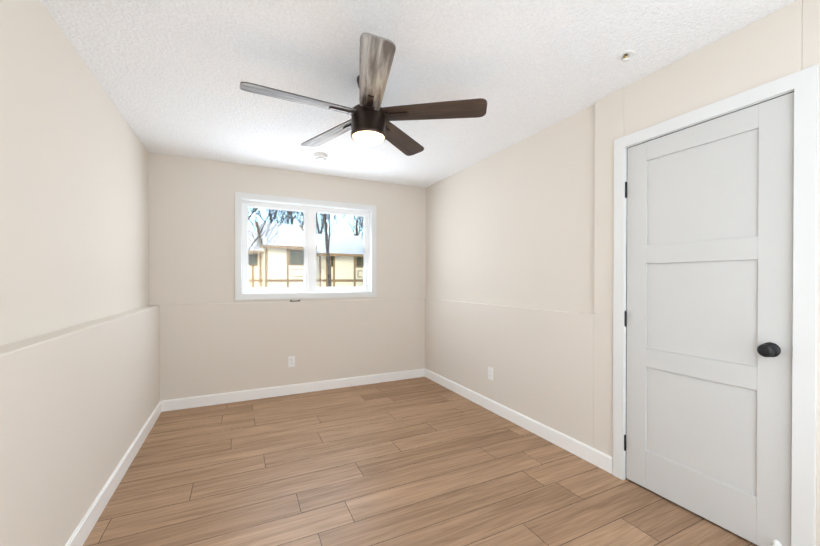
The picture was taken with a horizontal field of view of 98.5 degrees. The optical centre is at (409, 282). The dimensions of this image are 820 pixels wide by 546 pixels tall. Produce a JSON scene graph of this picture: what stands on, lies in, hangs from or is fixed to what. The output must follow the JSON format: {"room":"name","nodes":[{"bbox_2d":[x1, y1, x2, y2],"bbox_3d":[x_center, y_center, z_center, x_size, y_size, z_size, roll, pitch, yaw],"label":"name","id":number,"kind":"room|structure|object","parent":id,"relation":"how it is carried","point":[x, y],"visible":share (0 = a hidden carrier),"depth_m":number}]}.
{"room":"empty bedroom","nodes":[
{"label":"empty bedroom","id":0,"kind":"room"},
{"bbox_2d":[0,0,148,345],"bbox_3d":[-1.544,-0.488,1.196,0.220,1.424,4.544,0,0,-26],"label":"wall","id":1,"kind":"structure","parent":0,"point":[74,220],"depth_m":1.67},
{"bbox_2d":[0,305,159,545],"bbox_3d":[-1.498,0.725,1.208,0.307,1.000,4.514,0,0,-26],"label":"wall","id":2,"kind":"structure","parent":0,"point":[79,403],"depth_m":1.54},
{"bbox_2d":[65,401,161,545],"bbox_3d":[-1.353,1.173,1.281,0.013,0.103,4.514,0,0,-26],"label":"baseboard","id":3,"kind":"structure","parent":2,"relation":"attached to","point":[82,531],"depth_m":2.00},
{"bbox_2d":[148,152,425,400],"bbox_3d":[-1.153,-0.005,4.015,3.370,2.424,0.250,0,0,-26],"label":"wall","id":4,"kind":"structure","parent":0,"point":[191,230],"depth_m":3.68},
{"bbox_2d":[288,356,294,366],"bbox_3d":[-1.278,0.854,3.817,0.070,0.115,0.007,0,0,-26],"label":"electrical outlet","id":5,"kind":"object","parent":4,"relation":"attached to","point":[291,361],"visible":1,"depth_m":3.81},
{"bbox_2d":[162,368,424,411],"bbox_3d":[-1.071,1.156,3.916,2.787,0.103,0.013,0,0,-26],"label":"baseboard","id":6,"kind":"structure","parent":4,"relation":"attached to","point":[206,400],"depth_m":3.77},
{"bbox_2d":[235,192,375,299],"bbox_3d":[-1.121,-0.372,3.983,1.526,1.098,0.142,0,0,-26],"label":"window","id":7,"kind":"structure","parent":4,"relation":"in","point":[309,266],"depth_m":3.97},
{"bbox_2d":[41,0,796,187],"bbox_3d":[-0.125,-1.254,1.875,3.370,0.100,4.984,0,0,-26],"label":"ceiling","id":8,"kind":"structure","parent":0,"point":[170,75],"depth_m":1.95},
{"bbox_2d":[313,152,327,160],"bbox_3d":[-0.850,-1.192,3.367,0.140,0.043,0.140,0,0,-26],"label":"smoke detector","id":9,"kind":"object","parent":8,"relation":"attached to","point":[320,156],"visible":1,"depth_m":3.33},
{"bbox_2d":[240,32,486,155],"bbox_3d":[-0.285,-1.017,2.079,1.292,0.377,1.337,0,0,-26],"label":"fan","id":10,"kind":"object","parent":8,"relation":"hanging from","point":[368,123],"visible":1,"depth_m":2.01},
{"bbox_2d":[617,50,634,61],"bbox_3d":[1.141,-1.190,1.868,0.082,0.028,0.082,0,0,-26],"label":"sprinkler","id":11,"kind":"object","parent":8,"relation":"attached to","point":[626,57],"visible":1,"depth_m":1.86},
{"bbox_2d":[83,377,757,545],"bbox_3d":[-0.125,1.270,1.891,3.370,0.100,4.984,0,0,-26],"label":"floor","id":12,"kind":"structure","parent":0,"point":[421,461],"depth_m":2.13},
{"bbox_2d":[425,0,819,545],"bbox_3d":[1.280,0.004,2.561,0.250,2.425,4.544,0,0,-26],"label":"wall","id":13,"kind":"structure","parent":0,"point":[552,369],"depth_m":2.66},
{"bbox_2d":[488,367,492,379],"bbox_3d":[0.762,0.861,3.345,0.007,0.115,0.070,0,0,-26],"label":"electrical outlet","id":14,"kind":"object","parent":13,"relation":"attached to","point":[490,373],"visible":1,"depth_m":3.34},
{"bbox_2d":[425,368,612,473],"bbox_3d":[1.168,1.165,2.498,0.013,0.103,4.514,0,0,-26],"label":"baseboard","id":15,"kind":"structure","parent":13,"relation":"attached to","point":[599,459],"depth_m":2.83},
{"bbox_2d":[624,92,793,545],"bbox_3d":[1.468,0.195,1.841,0.112,2.028,0.736,0,0,-26],"label":"door","id":16,"kind":"structure","parent":13,"relation":"in","point":[708,318],"depth_m":1.77},
{"bbox_2d":[613,64,818,545],"bbox_3d":[1.533,0.164,1.868,0.138,2.112,0.868,0,0,-26],"label":"door frame","id":17,"kind":"structure","parent":13,"relation":"attached to","point":[803,85],"depth_m":1.49},
{"label":"outside","id":18,"kind":"structure","parent":0,"visible":0},
{"bbox_3d":[-19.513,1.131,51.692,170.000,0.200,170.000,0,0,-26],"label":"ground","id":19,"kind":"structure","parent":18,"visible":0},
{"bbox_2d":[248,208,362,286],"bbox_3d":[-7.196,-7.603,25.528,21.579,17.604,37.252,0,0,-26],"label":"trees","id":20,"kind":"object","parent":19,"relation":"on","point":[324,226],"depth_m":17.88},
{"bbox_2d":[248,222,364,292],"bbox_3d":[-6.557,-1.457,24.829,20.900,5.310,10.520,0,0,-26],"label":"house","id":21,"kind":"structure","parent":19,"relation":"on","point":[355,262],"depth_m":21.41}
]}

